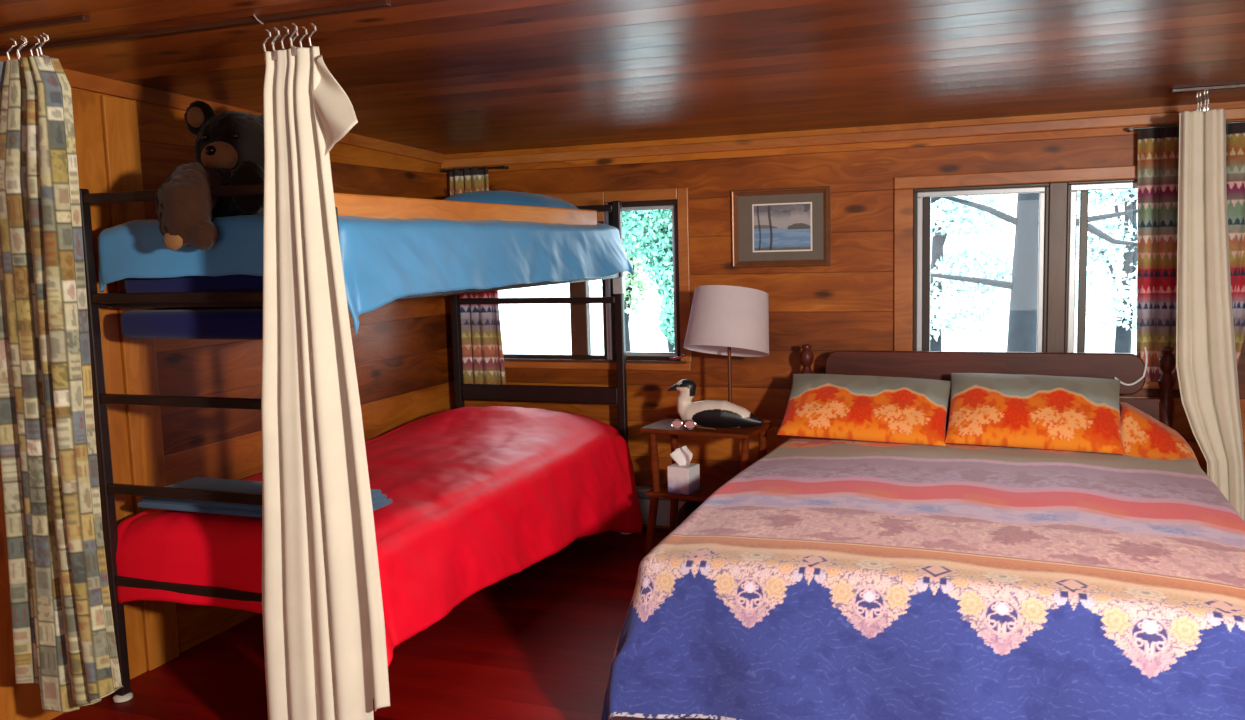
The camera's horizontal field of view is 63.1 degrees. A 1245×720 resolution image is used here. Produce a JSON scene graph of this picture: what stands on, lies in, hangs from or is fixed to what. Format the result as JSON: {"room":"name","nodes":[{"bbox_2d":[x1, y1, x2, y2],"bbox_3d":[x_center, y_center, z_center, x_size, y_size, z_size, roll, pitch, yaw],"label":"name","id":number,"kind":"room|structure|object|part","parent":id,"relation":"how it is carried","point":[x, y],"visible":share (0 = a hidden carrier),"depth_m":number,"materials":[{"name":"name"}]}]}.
{"room":"cabin bedroom","nodes":[
{"label":"cabin bedroom","id":0,"kind":"room"},
{"bbox_2d":[71,88,453,653],"bbox_3d":[-2.274,0.101,2.758,0.100,2.420,6.900,1,7,21],"label":"wall","id":1,"kind":"structure","parent":0,"point":[402,349],"depth_m":4.39,"materials":[{"name":"brown wood"}]},
{"bbox_2d":[0,89,146,719],"bbox_3d":[-1.960,0.153,3.433,0.012,2.152,0.665,1,7,21],"label":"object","id":2,"kind":"structure","parent":1,"relation":"attached to","point":[17,701],"depth_m":3.61,"materials":[{"name":"brown wood"}]},
{"bbox_2d":[100,95,179,670],"bbox_3d":[-1.810,0.110,3.815,0.022,2.146,0.150,1,7,21],"label":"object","id":3,"kind":"structure","parent":1,"relation":"attached to","point":[119,116],"depth_m":3.78,"materials":[{"name":"brown wood"}]},
{"bbox_2d":[0,56,443,163],"bbox_3d":[-2.038,-0.947,3.171,0.022,0.278,5.670,1,7,21],"label":"trim","id":4,"kind":"structure","parent":1,"relation":"attached to","point":[78,80],"depth_m":3.92,"materials":[{"name":"brown wood"}]},
{"bbox_2d":[51,527,699,719],"bbox_3d":[0.280,1.363,1.995,5.450,0.060,7.000,1,7,21],"label":"floor","id":5,"kind":"structure","parent":0,"point":[538,642],"depth_m":3.88,"materials":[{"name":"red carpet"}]},
{"bbox_2d":[79,183,630,702],"bbox_3d":[-0.906,0.185,4.488,1.064,1.800,2.524,1,7,21],"label":"bunk bed","id":6,"kind":"object","parent":5,"relation":"on","point":[373,206],"visible":0.43,"depth_m":3.52,"materials":[{"name":"black paint"}]},
{"bbox_3d":[-1.808,0.306,3.520,0.044,1.780,0.040,1,7,21],"label":"post","id":7,"kind":"part","parent":6,"relation":"part of","materials":[{"name":"black paint"}]},
{"bbox_3d":[-1.389,-0.338,4.607,0.024,0.050,2.420,1,7,21],"label":"rail","id":8,"kind":"part","parent":6,"relation":"part of","materials":[{"name":"black paint"}]},
{"bbox_3d":[-1.363,-0.536,3.250,0.956,0.034,0.026,1,7,21],"label":"rail","id":9,"kind":"part","parent":6,"relation":"part of","materials":[{"name":"black paint"}]},
{"bbox_3d":[-1.354,-0.204,3.287,0.956,0.034,0.026,1,7,21],"label":"rail","id":10,"kind":"part","parent":6,"relation":"part of","materials":[{"name":"black metal"}]},
{"bbox_3d":[-1.345,0.139,3.325,0.956,0.034,0.026,1,7,21],"label":"rail","id":11,"kind":"part","parent":6,"relation":"part of","materials":[{"name":"black paint"}]},
{"bbox_3d":[-1.336,0.452,3.359,0.956,0.034,0.026,1,7,21],"label":"rail","id":12,"kind":"part","parent":6,"relation":"part of","materials":[{"name":"black metal"}]},
{"bbox_3d":[-1.327,0.780,3.395,0.956,0.034,0.026,1,7,21],"label":"rail","id":13,"kind":"part","parent":6,"relation":"part of","materials":[{"name":"black metal"}]},
{"bbox_2d":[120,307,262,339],"bbox_3d":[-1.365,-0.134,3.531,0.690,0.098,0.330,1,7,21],"label":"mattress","id":14,"kind":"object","parent":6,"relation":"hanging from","point":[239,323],"visible":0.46,"depth_m":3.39,"materials":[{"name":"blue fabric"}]},
{"bbox_2d":[123,275,262,292],"bbox_3d":[-0.923,-0.427,4.428,0.895,0.200,2.325,1,7,21],"label":"mattress","id":15,"kind":"object","parent":6,"relation":"on","point":[227,283],"visible":0.06,"depth_m":3.39,"materials":[{"name":"blue fabric"}]},
{"bbox_2d":[98,215,633,335],"bbox_3d":[-0.875,-0.410,4.391,1.097,0.393,2.428,1,7,21],"label":"duvet","id":16,"kind":"object","parent":15,"relation":"on","point":[385,260],"visible":0.75,"depth_m":3.44,"materials":[{"name":"blue fabric"}]},
{"bbox_2d":[154,100,263,249],"bbox_3d":[-1.340,-0.644,3.475,0.499,0.534,0.678,-4,7,-25],"label":"teddy bear","id":17,"kind":"object","parent":16,"relation":"on","point":[229,145],"visible":0.69,"depth_m":3.29},
{"bbox_3d":[-1.361,-0.491,3.243,0.213,0.282,0.248,1,7,21],"label":"leg","id":18,"kind":"part","parent":17,"relation":"part of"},
{"bbox_2d":[442,190,577,208],"bbox_3d":[-0.594,-0.798,5.252,0.658,0.167,0.440,1,7,21],"label":"pillow","id":19,"kind":"object","parent":16,"relation":"on","point":[485,196],"visible":0.44,"depth_m":5.08,"materials":[{"name":"blue fabric"}]},
{"bbox_3d":[-0.871,0.369,3.173,0.044,1.680,0.040,1,7,21],"label":"post","id":20,"kind":"part","parent":6,"relation":"part of","materials":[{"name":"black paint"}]},
{"bbox_3d":[-0.941,0.031,5.806,0.044,1.780,0.040,1,7,21],"label":"post","id":21,"kind":"part","parent":6,"relation":"part of","materials":[{"name":"black metal"}]},
{"bbox_3d":[-0.453,-0.325,4.254,0.024,0.050,2.420,1,7,21],"label":"rail","id":22,"kind":"part","parent":6,"relation":"part of","materials":[{"name":"black paint"}]},
{"bbox_3d":[-0.484,-0.327,5.590,0.956,0.034,0.026,1,7,21],"label":"rail","id":23,"kind":"part","parent":6,"relation":"part of","materials":[{"name":"black metal"}]},
{"bbox_3d":[-0.469,0.186,5.646,0.956,0.090,0.026,1,7,21],"label":"rail","id":24,"kind":"part","parent":6,"relation":"part of","materials":[{"name":"black paint"}]},
{"bbox_3d":[-0.497,-0.812,5.536,0.956,0.034,0.026,1,7,21],"label":"rail","id":25,"kind":"part","parent":6,"relation":"part of","materials":[{"name":"black paint"}]},
{"bbox_3d":[-0.006,0.044,5.453,0.044,1.780,0.040,1,7,21],"label":"post","id":26,"kind":"part","parent":6,"relation":"part of","materials":[{"name":"black metal"}]},
{"bbox_3d":[-0.901,0.606,4.526,0.895,0.165,2.360,1,7,21],"label":"mattress","id":27,"kind":"object","parent":6,"relation":"on","visible":0},
{"bbox_2d":[116,406,641,666],"bbox_3d":[-0.852,0.696,4.503,1.173,0.719,2.454,1,7,21],"label":"duvet","id":28,"kind":"object","parent":27,"relation":"on","point":[480,496],"visible":0.71,"depth_m":3.95,"materials":[{"name":"fabric"}]},
{"bbox_2d":[137,477,391,517],"bbox_3d":[-1.258,0.484,3.554,0.870,0.054,0.290,1,7,21],"label":"pillow","id":29,"kind":"object","parent":28,"relation":"on","point":[379,500],"visible":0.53,"depth_m":3.53,"materials":[{"name":"fabric"}]},
{"bbox_2d":[675,501,702,527],"bbox_3d":[0.393,0.824,5.031,0.257,0.332,0.203,1,7,21],"label":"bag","id":30,"kind":"object","parent":5,"relation":"on","point":[688,507],"visible":0.16,"depth_m":4.99,"materials":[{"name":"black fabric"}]},
{"bbox_2d":[639,414,771,555],"bbox_3d":[0.422,0.652,4.952,0.579,0.702,0.335,2,7,28],"label":"nightstand","id":31,"kind":"object","parent":5,"relation":"on","point":[664,426],"visible":0.52,"depth_m":4.91,"materials":[{"name":"brown wood"}]},
{"bbox_3d":[0.143,0.834,4.973,0.082,0.350,0.043,-2,6,1],"label":"leg","id":32,"kind":"part","parent":31,"relation":"part of","materials":[{"name":"brown wood"}]},
{"bbox_3d":[0.266,0.806,5.201,0.043,0.350,0.082,-5,7,-25],"label":"leg","id":33,"kind":"part","parent":31,"relation":"part of","materials":[{"name":"brown wood"}]},
{"bbox_2d":[667,446,699,494],"bbox_3d":[0.291,0.525,4.921,0.128,0.226,0.116,2,7,33],"label":"tissue box","id":34,"kind":"object","parent":31,"relation":"on","point":[683,476],"visible":1,"depth_m":4.89,"materials":[{"name":"white cardboard"}]},
{"bbox_2d":[646,481,724,501],"bbox_3d":[0.424,0.644,4.954,0.540,0.023,0.320,2,7,28],"label":"shelf","id":35,"kind":"object","parent":31,"relation":"attached to","point":[707,489],"depth_m":4.92,"materials":[{"name":"brown wood"}]},
{"bbox_2d":[671,419,715,429],"bbox_3d":[0.336,0.304,4.802,0.214,0.050,0.031,0,6,10],"label":"eyeglasses","id":36,"kind":"object","parent":31,"relation":"on","point":[689,424],"visible":1,"depth_m":4.80,"materials":[{"name":"glass"}]},
{"bbox_2d":[667,379,763,427],"bbox_3d":[0.440,0.208,4.846,0.474,0.230,0.131,1,7,21],"label":"duck decoy","id":37,"kind":"object","parent":31,"relation":"on","point":[705,413],"visible":0.95,"depth_m":4.81,"materials":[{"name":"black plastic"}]},
{"bbox_2d":[683,285,768,402],"bbox_3d":[0.507,-0.027,4.909,0.413,0.682,0.440,1,7,21],"label":"table lamp","id":38,"kind":"object","parent":31,"relation":"on","point":[727,320],"visible":0.86,"depth_m":4.75,"materials":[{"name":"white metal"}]},
{"bbox_3d":[0.502,-0.182,4.892,0.413,0.371,0.440,1,7,21],"label":"lamp shade","id":39,"kind":"part","parent":38,"relation":"part of","materials":[{"name":"white fabric"}]},
{"bbox_3d":[0.522,0.089,4.932,0.100,0.445,0.100,1,7,21],"label":"stem","id":40,"kind":"part","parent":38,"relation":"part of","materials":[{"name":"gold metal"}]},
{"bbox_2d":[700,344,1175,719],"bbox_3d":[1.293,0.577,3.807,1.669,1.050,2.256,1,7,21],"label":"double bed","id":41,"kind":"object","parent":5,"relation":"on","point":[1128,368],"visible":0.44,"depth_m":4.70,"materials":[{"name":"brown wood"}]},
{"bbox_3d":[0.931,0.444,5.103,0.072,1.050,0.072,1,7,21],"label":"post","id":42,"kind":"part","parent":41,"relation":"part of","materials":[{"name":"brown wood"}]},
{"bbox_2d":[601,402,1244,719],"bbox_3d":[1.194,0.704,3.667,1.961,0.794,2.363,1,7,21],"label":"quilt","id":43,"kind":"object","parent":41,"relation":"on","point":[827,578],"visible":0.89,"depth_m":2.87,"materials":[{"name":"fabric"}]},
{"bbox_2d":[777,374,950,445],"bbox_3d":[1.115,0.217,4.661,0.757,0.270,0.346,1,7,21],"label":"pillow","id":44,"kind":"object","parent":43,"relation":"on","point":[904,410],"visible":1,"depth_m":4.58,"materials":[{"name":"orange fabric"}]},
{"bbox_2d":[944,373,1125,454],"bbox_3d":[1.783,0.221,4.408,0.717,0.289,0.340,1,7,21],"label":"pillow","id":45,"kind":"object","parent":43,"relation":"on","point":[1066,413],"visible":1,"depth_m":4.33,"materials":[{"name":"orange fabric"}]},
{"bbox_3d":[1.668,0.054,4.771,1.417,0.187,0.030,1,7,21],"label":"headboard","id":46,"kind":"part","parent":41,"relation":"part of","materials":[{"name":"brown wood"}]},
{"bbox_3d":[1.677,0.390,4.811,1.550,0.460,0.025,1,7,21],"label":"headboard panel","id":47,"kind":"part","parent":41,"relation":"part of","materials":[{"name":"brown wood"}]},
{"bbox_2d":[1114,347,1147,385],"bbox_3d":[2.267,0.028,4.523,0.134,0.173,0.036,1,7,21],"label":"power cord","id":48,"kind":"object","parent":41,"relation":"hanging from","point":[1145,349],"visible":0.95,"depth_m":4.50,"materials":[{"name":"white plastic"}]},
{"bbox_3d":[2.425,0.465,4.539,0.072,1.050,0.072,1,7,21],"label":"post","id":49,"kind":"part","parent":41,"relation":"part of","materials":[{"name":"brown wood"}]},
{"bbox_2d":[0,0,1244,154],"bbox_3d":[0.216,-0.931,1.743,5.450,0.335,7.000,1,7,21],"label":"ceiling","id":50,"kind":"structure","parent":0,"point":[444,77],"depth_m":3.44,"materials":[{"name":"brown wood"}]},
{"bbox_2d":[0,15,89,33],"bbox_3d":[-1.779,-0.953,2.927,0.620,0.014,0.022,1,7,21],"label":"rail","id":51,"kind":"object","parent":50,"relation":"attached to","point":[76,19],"visible":1,"depth_m":2.86,"materials":[{"name":"brown wood"}]},
{"bbox_2d":[0,32,122,712],"bbox_3d":[-1.750,0.082,3.043,0.417,2.038,0.087,1,7,23],"label":"curtain","id":52,"kind":"object","parent":51,"relation":"hanging from","point":[64,641],"visible":1,"depth_m":3.01,"materials":[{"name":"fabric"}]},
{"bbox_2d":[0,0,390,55],"bbox_3d":[-1.311,-0.962,2.964,1.470,0.014,0.022,1,7,21],"label":"rail","id":53,"kind":"object","parent":50,"relation":"attached to","point":[380,3],"visible":1,"depth_m":2.91,"materials":[{"name":"brown wood"}]},
{"bbox_2d":[253,15,389,719],"bbox_3d":[-0.898,0.107,2.929,0.512,2.177,0.098,2,7,26],"label":"curtain","id":54,"kind":"object","parent":53,"relation":"hanging from","point":[325,651],"visible":1,"depth_m":2.92,"materials":[{"name":"beige fabric"}]},
{"bbox_2d":[1171,84,1244,92],"bbox_3d":[2.378,-1.094,4.079,0.300,0.014,0.022,1,7,21],"label":"rail","id":55,"kind":"object","parent":50,"relation":"attached to","point":[1234,86],"visible":1,"depth_m":4.08,"materials":[{"name":"grey metal"}]},
{"bbox_2d":[1176,90,1244,521],"bbox_3d":[2.434,-0.086,4.176,0.301,2.025,0.068,1,7,21],"label":"curtain","id":56,"kind":"object","parent":55,"relation":"hanging from","point":[1206,362],"visible":0.79,"depth_m":4.16,"materials":[{"name":"beige fabric"}]},
{"bbox_2d":[443,101,1244,528],"bbox_3d":[1.472,-0.121,5.099,5.450,2.145,0.140,1,7,21],"label":"wall","id":57,"kind":"structure","parent":0,"point":[847,304],"depth_m":5.22,"materials":[{"name":"brown wood"}]},
{"bbox_2d":[441,166,508,172],"bbox_3d":[-0.833,-1.080,5.741,0.400,0.016,0.076,1,7,21],"label":"curtain rod","id":58,"kind":"object","parent":57,"relation":"attached to","point":[494,167],"visible":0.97,"depth_m":5.70,"materials":[{"name":"black paint"}]},
{"bbox_2d":[449,166,505,384],"bbox_3d":[-0.832,-0.469,5.784,0.328,1.242,0.042,1,7,21],"label":"curtain","id":59,"kind":"object","parent":58,"relation":"hanging from","point":[482,348],"visible":0.4,"depth_m":5.80,"materials":[{"name":"fabric"}]},
{"bbox_2d":[503,187,691,370],"bbox_3d":[-0.231,-0.437,5.652,1.285,0.975,0.141,1,7,21],"label":"window","id":60,"kind":"structure","parent":57,"relation":"in","point":[581,357],"depth_m":5.53,"materials":[{"name":"brown wood"}]},
{"bbox_3d":[-0.423,-0.385,5.748,0.740,0.770,0.050,1,7,21],"label":"sash frame","id":61,"kind":"part","parent":60,"relation":"part of","materials":[{"name":"brown metal"}]},
{"bbox_3d":[-0.228,0.005,5.655,1.220,0.015,0.017,1,7,21],"label":"sill","id":62,"kind":"part","parent":60,"relation":"part of","materials":[{"name":"brown wood"}]},
{"bbox_3d":[0.130,-0.426,5.533,0.405,0.870,0.050,1,7,21],"label":"sash frame","id":63,"kind":"part","parent":60,"relation":"part of","materials":[{"name":"wood"}]},
{"bbox_3d":[0.133,-0.427,5.540,0.349,0.814,0.025,1,7,21],"label":"sash","id":64,"kind":"part","parent":60,"relation":"part of","materials":[{"name":"glass"}]},
{"bbox_3d":[0.295,-0.018,5.453,0.104,0.045,0.035,2,7,33],"label":"crank handle","id":65,"kind":"part","parent":60,"relation":"part of","materials":[{"name":"metal"}]},
{"bbox_2d":[636,486,686,525],"bbox_3d":[0.500,0.818,5.461,0.974,0.223,0.082,1,7,21],"label":"baseboard heater","id":66,"kind":"object","parent":57,"relation":"attached to","point":[663,512],"visible":0.03,"depth_m":5.56,"materials":[{"name":"metal"}]},
{"bbox_2d":[731,186,830,267],"bbox_3d":[0.808,-0.677,5.190,0.506,0.398,0.034,1,7,21],"label":"framed picture","id":67,"kind":"object","parent":57,"relation":"attached to","point":[777,227],"visible":1,"depth_m":5.18,"materials":[{"name":"brown wood"}]},
{"bbox_2d":[754,204,810,250],"bbox_3d":[0.815,-0.678,5.183,0.292,0.230,0.001,1,7,21],"label":"print","id":68,"kind":"object","parent":67,"relation":"attached to","point":[776,227],"depth_m":5.18},
{"bbox_2d":[441,107,1244,168],"bbox_3d":[1.415,-1.093,4.912,5.250,0.050,0.030,1,7,21],"label":"trim","id":69,"kind":"structure","parent":57,"relation":"attached to","point":[1231,113],"depth_m":5.02,"materials":[{"name":"brown wood"}]},
{"bbox_2d":[894,165,1179,388],"bbox_3d":[2.047,-0.384,4.800,1.470,1.020,0.092,1,7,21],"label":"window","id":70,"kind":"structure","parent":57,"relation":"in","point":[1057,189],"depth_m":4.80,"materials":[{"name":"brown wood"}]},
{"bbox_3d":[1.733,-0.389,4.928,0.613,0.900,0.074,1,7,21],"label":"sash frame","id":71,"kind":"part","parent":70,"relation":"part of","materials":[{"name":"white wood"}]},
{"bbox_3d":[1.732,-0.389,4.924,0.581,0.868,0.033,1,7,21],"label":"sash","id":72,"kind":"part","parent":70,"relation":"part of","materials":[{"name":"glass"}]},
{"bbox_3d":[2.373,-0.380,4.686,0.598,0.900,0.074,1,7,21],"label":"sash frame","id":73,"kind":"part","parent":70,"relation":"part of","materials":[{"name":"brown metal"}]},
{"bbox_3d":[2.372,-0.380,4.682,0.574,0.876,0.033,1,7,21],"label":"sash","id":74,"kind":"part","parent":70,"relation":"part of","materials":[{"name":"glass"}]},
{"bbox_2d":[1128,121,1244,131],"bbox_3d":[2.563,-1.033,4.460,0.620,0.016,0.076,1,7,21],"label":"curtain rod","id":75,"kind":"object","parent":57,"relation":"attached to","point":[1130,129],"visible":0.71,"depth_m":4.49,"materials":[{"name":"black paint"}]},
{"bbox_2d":[1136,123,1244,382],"bbox_3d":[2.547,-0.461,4.492,0.503,1.134,0.049,1,7,21],"label":"curtain","id":76,"kind":"object","parent":75,"relation":"hanging from","point":[1158,149],"visible":0.52,"depth_m":4.52,"materials":[{"name":"fabric"}]},
{"label":"outside","id":77,"kind":"structure","parent":0,"visible":0},
{"bbox_2d":[498,279,1136,354],"bbox_3d":[11.654,-1.300,30.833,80.000,0.100,54.200,1,7,21],"label":"ground","id":78,"kind":"structure","parent":77,"point":[525,328],"depth_m":28.80,"materials":[{"name":"white snow"}]},
{"bbox_2d":[601,221,648,351],"bbox_3d":[0.036,-1.498,12.192,0.622,5.009,0.525,1,7,21],"label":"birch tree","id":79,"kind":"object","parent":78,"relation":"on","point":[631,283],"visible":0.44,"depth_m":12.18,"materials":[{"name":"grey plant"}]},
{"bbox_2d":[622,209,674,351],"bbox_3d":[0.528,-1.375,10.968,1.546,5.012,1.032,1,7,21],"label":"leafy tree","id":80,"kind":"object","parent":78,"relation":"on","point":[657,223],"visible":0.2,"depth_m":10.82,"materials":[{"name":"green plant"}]},
{"bbox_2d":[930,194,1017,350],"bbox_3d":[3.550,-1.508,11.391,1.878,5.010,1.452,1,7,21],"label":"spruce tree","id":81,"kind":"object","parent":78,"relation":"on","point":[946,214],"visible":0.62,"depth_m":11.13,"materials":[{"name":"grey plant"}]},
{"bbox_2d":[931,193,1136,351],"bbox_3d":[3.114,-1.998,7.777,2.308,6.803,0.409,0,7,18],"label":"pine tree","id":82,"kind":"object","parent":78,"relation":"on","point":[1022,326],"visible":0.36,"depth_m":7.90,"materials":[{"name":"grey plant"}]},
{"bbox_2d":[1075,189,1136,352],"bbox_3d":[5.294,-1.479,10.723,1.307,5.007,0.967,1,7,21],"label":"leafy tree","id":83,"kind":"object","parent":78,"relation":"on","point":[1124,291],"visible":0.48,"depth_m":10.69,"materials":[{"name":"grey plant"}]}
]}

